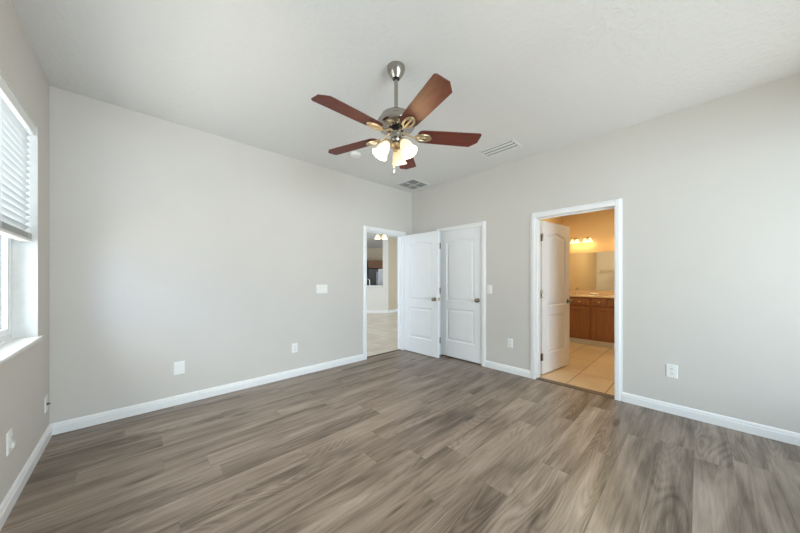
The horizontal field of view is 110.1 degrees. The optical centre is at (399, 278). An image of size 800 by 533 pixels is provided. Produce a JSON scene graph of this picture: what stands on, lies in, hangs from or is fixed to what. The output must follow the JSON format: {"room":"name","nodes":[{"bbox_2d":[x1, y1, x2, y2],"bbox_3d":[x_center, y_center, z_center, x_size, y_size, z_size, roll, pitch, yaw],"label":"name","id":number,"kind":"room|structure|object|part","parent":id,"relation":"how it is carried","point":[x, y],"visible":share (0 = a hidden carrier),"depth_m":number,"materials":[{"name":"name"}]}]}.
{"room":"empty bedroom","nodes":[
{"label":"empty bedroom","id":0,"kind":"room"},
{"bbox_2d":[0,0,48,504],"bbox_3d":[-1.177,-0.145,0.404,0.160,2.740,4.750,0,0,-43],"label":"wall","id":1,"kind":"structure","parent":0,"point":[24,378],"depth_m":1.77,"materials":[{"name":"beige paint"}]},
{"bbox_2d":[0,235,11,343],"bbox_3d":[-1.969,-0.328,1.171,0.055,1.445,1.852,0,0,-43],"label":"window","id":2,"kind":"structure","parent":1,"relation":"in","point":[5,242],"depth_m":1.80,"materials":[{"name":"glass"}]},
{"bbox_3d":[-2.277,0.000,1.516,0.004,0.640,0.776,0,0,-43],"label":"pane","id":3,"kind":"part","parent":2,"relation":"part of","materials":[{"name":"clear glass"}]},
{"bbox_2d":[6,429,14,455],"bbox_3d":[-2.086,0.873,1.503,0.020,0.120,0.074,0,0,-43],"label":"electrical outlet","id":4,"kind":"object","parent":1,"relation":"attached to","point":[10,444],"visible":1,"depth_m":1.49,"materials":[{"name":"white plastic"}]},
{"bbox_2d":[0,75,34,241],"bbox_3d":[-1.903,-0.649,1.233,0.065,0.797,1.824,0,0,-43],"label":"window blind","id":5,"kind":"object","parent":1,"relation":"attached to","point":[16,125],"visible":1,"depth_m":1.66,"materials":[{"name":"white plastic"}]},
{"bbox_3d":[-1.905,-0.260,1.230,0.052,0.018,1.816,0,0,-43],"label":"rail","id":6,"kind":"part","parent":5,"relation":"part of","materials":[{"name":"white plastic"}]},
{"bbox_2d":[0,70,37,337],"bbox_3d":[-1.911,-0.328,1.225,0.104,1.445,1.852,0,0,-43],"label":"trim","id":7,"kind":"structure","parent":1,"relation":"attached to","point":[24,254],"depth_m":1.91,"materials":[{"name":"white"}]},
{"bbox_2d":[0,335,42,364],"bbox_3d":[-1.903,0.405,1.233,0.127,0.019,1.880,0,0,-43],"label":"window sill","id":8,"kind":"structure","parent":1,"relation":"attached to","point":[12,347],"depth_m":1.66,"materials":[{"name":"paint"}]},
{"bbox_2d":[0,424,51,530],"bbox_3d":[-1.113,1.180,0.464,0.016,0.090,4.750,0,0,-43],"label":"baseboard","id":9,"kind":"structure","parent":1,"relation":"attached to","point":[10,499],"depth_m":1.64,"materials":[{"name":"white wood"}]},
{"bbox_2d":[45,395,49,412],"bbox_3d":[-2.651,0.940,2.106,0.022,0.115,0.070,0,0,-43],"label":"cable plate","id":10,"kind":"object","parent":1,"relation":"attached to","point":[46,397],"visible":1,"depth_m":2.09,"materials":[{"name":"white plastic"}]},
{"bbox_3d":[-2.657,0.940,2.101,0.006,0.115,0.070,0,0,-43],"label":"plate","id":11,"kind":"part","parent":10,"relation":"part of","materials":[{"name":"white plastic"}]},
{"bbox_2d":[49,85,411,423],"bbox_3d":[-1.366,-0.145,3.566,4.213,2.740,0.120,0,0,-43],"label":"wall","id":12,"kind":"structure","parent":0,"point":[170,242],"depth_m":2.77,"materials":[{"name":"beige paint"}]},
{"bbox_2d":[174,361,184,374],"bbox_3d":[-2.158,0.871,2.736,0.088,0.125,0.007,0,0,-43],"label":"wall plate","id":13,"kind":"object","parent":12,"relation":"attached to","point":[179,367],"visible":1,"depth_m":2.73,"materials":[{"name":"white plastic"}]},
{"bbox_2d":[51,354,363,434],"bbox_3d":[-1.261,1.180,3.571,4.053,0.090,0.016,0,0,-43],"label":"baseboard","id":14,"kind":"structure","parent":12,"relation":"attached to","point":[107,416],"depth_m":2.75,"materials":[{"name":"white wood"}]},
{"bbox_2d":[292,343,297,352],"bbox_3d":[-1.322,0.868,3.519,0.074,0.120,0.009,0,0,-43],"label":"electrical outlet","id":15,"kind":"object","parent":12,"relation":"attached to","point":[294,345],"visible":1,"depth_m":3.52,"materials":[{"name":"white plastic"}]},
{"bbox_2d":[316,285,326,293],"bbox_3d":[-1.050,0.135,3.772,0.165,0.118,0.012,0,0,-43],"label":"light switch","id":16,"kind":"object","parent":12,"relation":"attached to","point":[319,288],"visible":1,"depth_m":3.76,"materials":[{"name":"white plastic"}]},
{"bbox_2d":[367,349,400,357],"bbox_3d":[-0.274,1.222,4.592,0.776,0.006,0.040,0,0,-43],"label":"trim","id":17,"kind":"structure","parent":12,"relation":"attached to","point":[397,349],"depth_m":4.57,"materials":[{"name":"grey metal"}]},
{"bbox_2d":[363,226,405,359],"bbox_3d":[-0.274,0.208,4.592,0.900,2.034,0.154,0,0,-43],"label":"trim","id":18,"kind":"structure","parent":12,"relation":"attached to","point":[399,234],"depth_m":4.74,"materials":[{"name":"white wood"}]},
{"bbox_2d":[404,231,439,357],"bbox_3d":[0.324,0.235,4.540,0.739,1.955,0.167,0,0,40],"label":"door","id":19,"kind":"structure","parent":12,"relation":"in","point":[421,250],"depth_m":4.51,"materials":[{"name":"white wood"}]},
{"bbox_2d":[367,248,382,260],"bbox_3d":[-1.372,-0.145,13.651,6.000,2.740,0.100,0,0,0],"label":"wall","id":20,"kind":"structure","parent":0,"point":[372,253],"depth_m":13.60,"materials":[{"name":"beige paint"}]},
{"bbox_2d":[368,260,382,268],"bbox_3d":[-1.002,-0.675,13.252,0.980,0.360,0.658,0,0,0],"label":"upper cabinet","id":21,"kind":"object","parent":20,"relation":"attached to","point":[372,264],"visible":0.71,"depth_m":12.93,"materials":[{"name":"brown wood"}]},
{"bbox_3d":[-1.247,-0.675,12.937,0.470,0.340,0.028,0,0,0],"label":"cupboard door","id":22,"kind":"part","parent":21,"relation":"part of","materials":[{"name":"brown wood"}]},
{"bbox_2d":[367,237,388,309],"bbox_3d":[-2.143,-0.145,10.179,3.457,2.740,0.164,0,0,0],"label":"wall","id":23,"kind":"structure","parent":0,"point":[385,241],"depth_m":10.10,"materials":[{"name":"white paint"}]},
{"bbox_2d":[367,310,388,312],"bbox_3d":[-2.143,1.180,10.093,3.457,0.090,0.016,0,0,0],"label":"baseboard","id":24,"kind":"structure","parent":23,"relation":"attached to","point":[368,311],"depth_m":10.08,"materials":[{"name":"white wood"}]},
{"bbox_2d":[389,237,394,309],"bbox_3d":[-0.331,-0.145,10.287,0.100,2.740,0.355,0,0,41],"label":"wall","id":25,"kind":"structure","parent":0,"point":[391,240],"depth_m":10.23,"materials":[{"name":"beige paint"}]},
{"bbox_2d":[395,238,397,308],"bbox_3d":[-0.064,-0.145,11.089,0.100,2.740,1.395,0,0,13],"label":"wall","id":26,"kind":"structure","parent":0,"point":[396,240],"depth_m":10.57,"materials":[{"name":"beige paint"}]},
{"bbox_2d":[0,311,799,532],"bbox_3d":[-0.471,1.265,9.187,13.213,0.080,16.910,0,0,-43],"label":"floor","id":27,"kind":"structure","parent":0,"point":[400,441],"depth_m":1.87,"materials":[{"name":"grey wood"}]},
{"bbox_2d":[368,269,382,284],"bbox_3d":[-1.002,0.370,13.070,0.860,1.670,0.962,0,0,0],"label":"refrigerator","id":28,"kind":"object","parent":27,"relation":"on","point":[375,276],"visible":0.41,"depth_m":12.65,"materials":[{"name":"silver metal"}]},
{"bbox_3d":[-1.213,0.352,12.686,0.433,1.625,0.070,0,0,0],"label":"door","id":29,"kind":"part","parent":28,"relation":"part of","materials":[{"name":"silver metal"}]},
{"bbox_3d":[-0.780,0.352,12.686,0.413,1.625,0.070,0,0,0],"label":"door","id":30,"kind":"part","parent":28,"relation":"part of","materials":[{"name":"silver metal"}]},
{"bbox_2d":[570,297,591,344],"bbox_3d":[3.466,0.782,5.525,0.580,0.885,0.632,0,0,-43],"label":"vanity cabinet","id":31,"kind":"object","parent":27,"relation":"on","point":[580,309],"visible":0.6,"depth_m":5.25,"materials":[{"name":"brown wood"}]},
{"bbox_3d":[3.376,0.423,5.251,0.022,0.133,0.315,0,0,-43],"label":"drawer","id":32,"kind":"part","parent":31,"relation":"part of","materials":[{"name":"brown wood"}]},
{"bbox_3d":[3.309,0.801,5.324,0.019,0.577,0.515,0,0,-43],"label":"cabinet door","id":33,"kind":"part","parent":31,"relation":"part of","materials":[{"name":"brown wood"}]},
{"bbox_2d":[591,298,613,347],"bbox_3d":[4.047,0.782,4.905,0.580,0.885,1.063,0,0,-43],"label":"vanity cabinet","id":34,"kind":"object","parent":27,"relation":"on","point":[602,309],"visible":0.39,"depth_m":5.00,"materials":[{"name":"brown wood"}]},
{"bbox_2d":[570,290,613,297],"bbox_3d":[3.844,0.284,5.135,0.562,0.109,1.717,0,0,-43],"label":"countertop","id":35,"kind":"structure","parent":34,"relation":"on","point":[579,293],"depth_m":5.38,"materials":[{"name":"beige stone"}]},
{"bbox_3d":[3.584,0.423,5.029,0.022,0.133,0.208,0,0,-43],"label":"drawer","id":36,"kind":"part","parent":34,"relation":"part of","materials":[{"name":"brown wood"}]},
{"bbox_3d":[3.686,0.801,4.923,0.019,0.577,0.503,0,0,-43],"label":"cabinet door","id":37,"kind":"part","parent":34,"relation":"part of","materials":[{"name":"brown wood"}]},
{"bbox_3d":[3.776,0.423,4.824,0.022,0.133,0.315,0,0,-43],"label":"drawer","id":38,"kind":"part","parent":34,"relation":"part of","materials":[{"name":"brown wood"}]},
{"bbox_2d":[11,0,799,247],"bbox_3d":[-0.471,-1.565,9.187,13.213,0.100,16.910,0,0,-43],"label":"ceiling","id":39,"kind":"structure","parent":0,"point":[543,76],"depth_m":1.97,"materials":[{"name":"white paint"}]},
{"bbox_2d":[350,151,360,157],"bbox_3d":[-0.538,-1.496,3.383,0.132,0.037,0.132,0,0,-43],"label":"smoke detector","id":40,"kind":"object","parent":39,"relation":"attached to","point":[354,154],"visible":1,"depth_m":3.35,"materials":[{"name":"white plastic"}]},
{"bbox_2d":[375,234,386,238],"bbox_3d":[-0.542,-1.333,8.002,0.360,0.365,0.164,0,0,0],"label":"ceiling light","id":41,"kind":"object","parent":39,"relation":"attached to","point":[377,236],"visible":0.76,"depth_m":7.97,"materials":[{"name":"white glass"}]},
{"bbox_2d":[311,61,481,172],"bbox_3d":[-0.069,-1.143,2.030,1.144,0.745,1.201,0,0,30],"label":"ceiling fan","id":42,"kind":"object","parent":39,"relation":"hanging from","point":[396,122],"visible":1,"depth_m":1.94,"materials":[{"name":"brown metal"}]},
{"bbox_3d":[-0.306,-1.032,1.737,0.463,0.034,0.146,0,0,-44],"label":"blade","id":43,"kind":"part","parent":42,"relation":"part of","materials":[{"name":"brown wood"}]},
{"bbox_3d":[-0.369,-1.032,2.187,0.463,0.034,0.146,0,0,28],"label":"blade","id":44,"kind":"part","parent":42,"relation":"part of","materials":[{"name":"brown wood"}]},
{"bbox_3d":[-0.136,-0.910,1.972,0.123,0.137,0.115,0,0,-43],"label":"lamp shade","id":45,"kind":"part","parent":42,"relation":"part of","materials":[{"name":"beige glass"}]},
{"bbox_3d":[-0.008,-0.910,2.119,0.120,0.137,0.115,0,0,-43],"label":"lamp shade","id":46,"kind":"part","parent":42,"relation":"part of","materials":[{"name":"beige glass"}]},
{"bbox_3d":[0.040,-1.032,2.386,0.146,0.034,0.463,0,0,10],"label":"blade","id":47,"kind":"part","parent":42,"relation":"part of","materials":[{"name":"brown wood"}]},
{"bbox_3d":[0.056,-0.910,1.934,0.118,0.136,0.126,0,0,-43],"label":"lamp shade","id":48,"kind":"part","parent":42,"relation":"part of","materials":[{"name":"beige glass"}]},
{"bbox_3d":[0.141,-1.032,1.657,0.146,0.034,0.463,0,0,-26],"label":"blade","id":49,"kind":"part","parent":42,"relation":"part of","materials":[{"name":"brown wood"}]},
{"bbox_3d":[0.355,-1.032,2.058,0.463,0.034,0.146,0,0,-8],"label":"blade","id":50,"kind":"part","parent":42,"relation":"part of","materials":[{"name":"brown wood"}]},
{"bbox_2d":[396,178,429,189],"bbox_3d":[0.209,-1.505,4.476,0.400,0.020,0.380,0,0,-43],"label":"ceiling vent","id":51,"kind":"object","parent":39,"relation":"in","point":[413,184],"visible":1,"depth_m":4.46,"materials":[{"name":"white metal"}]},
{"bbox_2d":[477,139,522,158],"bbox_3d":[1.165,-1.507,3.264,0.265,0.016,0.435,0,0,-43],"label":"ceiling vent","id":52,"kind":"object","parent":39,"relation":"in","point":[510,145],"visible":1,"depth_m":3.25,"materials":[{"name":"white metal"}]},
{"bbox_2d":[540,216,562,224],"bbox_3d":[2.399,-0.145,5.029,3.020,2.740,0.100,0,0,-43],"label":"wall","id":53,"kind":"structure","parent":0,"point":[557,220],"depth_m":5.67,"materials":[{"name":"beige paint"}]},
{"bbox_2d":[563,209,613,294],"bbox_3d":[4.456,-0.145,4.971,0.100,2.740,2.800,0,0,-43],"label":"wall","id":54,"kind":"structure","parent":0,"point":[597,225],"depth_m":5.57,"materials":[{"name":"beige paint"}]},
{"bbox_2d":[570,238,579,242],"bbox_3d":[3.580,-0.792,5.720,0.152,0.115,0.186,0,0,-43],"label":"vanity light","id":55,"kind":"object","parent":54,"relation":"attached to","point":[575,240],"visible":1,"depth_m":5.70,"materials":[{"name":"white glass"}]},
{"bbox_2d":[582,237,592,241],"bbox_3d":[3.731,-0.792,5.559,0.152,0.115,0.186,0,0,-43],"label":"vanity light","id":56,"kind":"object","parent":54,"relation":"attached to","point":[587,239],"visible":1,"depth_m":5.54,"materials":[{"name":"white glass"}]},
{"bbox_2d":[570,251,613,290],"bbox_3d":[4.049,-0.151,5.324,0.006,0.757,1.670,0,0,-43],"label":"vanity mirror","id":57,"kind":"object","parent":54,"relation":"attached to","point":[591,270],"visible":0.29,"depth_m":5.56,"materials":[{"name":"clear mirror"}]},
{"bbox_2d":[570,290,613,294],"bbox_3d":[4.042,0.267,5.321,0.019,0.073,1.717,0,0,-43],"label":"backsplash","id":58,"kind":"structure","parent":54,"relation":"attached to","point":[571,291],"depth_m":5.57,"materials":[{"name":"beige stone"}]},
{"bbox_2d":[412,73,799,432],"bbox_3d":[1.897,-0.145,3.262,0.130,2.740,5.030,0,0,-43],"label":"wall","id":59,"kind":"structure","parent":0,"point":[709,191],"depth_m":2.48,"materials":[{"name":"beige paint"}]},
{"bbox_2d":[440,226,481,363],"bbox_3d":[0.937,0.230,4.260,0.167,1.955,0.759,0,0,-39],"label":"door","id":60,"kind":"structure","parent":59,"relation":"in","point":[460,250],"depth_m":4.22,"materials":[{"name":"white wood"}]},
{"bbox_2d":[436,221,485,366],"bbox_3d":[0.948,0.208,4.274,0.164,2.034,0.880,0,0,-43],"label":"trim","id":61,"kind":"structure","parent":59,"relation":"attached to","point":[483,223],"depth_m":3.93,"materials":[{"name":"white wood"}]},
{"bbox_2d":[487,285,491,293],"bbox_3d":[1.235,0.145,3.864,0.012,0.118,0.074,0,0,-43],"label":"light switch","id":62,"kind":"object","parent":59,"relation":"attached to","point":[489,287],"visible":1,"depth_m":3.86,"materials":[{"name":"white plastic"}]},
{"bbox_2d":[507,338,512,347],"bbox_3d":[1.436,0.838,3.652,0.009,0.118,0.074,0,0,-43],"label":"electrical outlet","id":63,"kind":"object","parent":59,"relation":"attached to","point":[509,341],"visible":1,"depth_m":3.65,"materials":[{"name":"white plastic"}]},
{"bbox_2d":[540,221,572,373],"bbox_3d":[2.063,0.235,3.789,0.825,1.955,0.167,0,0,-31],"label":"door","id":64,"kind":"structure","parent":59,"relation":"in","point":[555,300],"depth_m":3.74,"materials":[{"name":"white wood"}]},
{"bbox_2d":[536,377,614,398],"bbox_3d":[1.957,1.222,3.166,0.085,0.007,0.776,0,0,-43],"label":"threshold","id":65,"kind":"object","parent":59,"relation":"attached to","point":[539,378],"depth_m":3.14,"materials":[{"name":"wood"}]},
{"bbox_2d":[530,198,621,400],"bbox_3d":[1.973,0.208,3.181,0.164,2.034,0.900,0,0,-43],"label":"trim","id":66,"kind":"structure","parent":59,"relation":"attached to","point":[616,204],"depth_m":3.11,"materials":[{"name":"white wood"}]},
{"bbox_2d":[485,360,799,445],"bbox_3d":[1.830,1.180,3.227,0.016,0.090,4.750,0,0,-43],"label":"baseboard","id":67,"kind":"structure","parent":59,"relation":"attached to","point":[786,436],"depth_m":2.40,"materials":[{"name":"white wood"}]},
{"bbox_2d":[666,363,677,378],"bbox_3d":[2.474,0.839,2.546,0.009,0.122,0.078,0,0,-43],"label":"electrical outlet","id":68,"kind":"object","parent":59,"relation":"attached to","point":[671,370],"visible":1,"depth_m":2.54,"materials":[{"name":"white plastic"}]}
]}

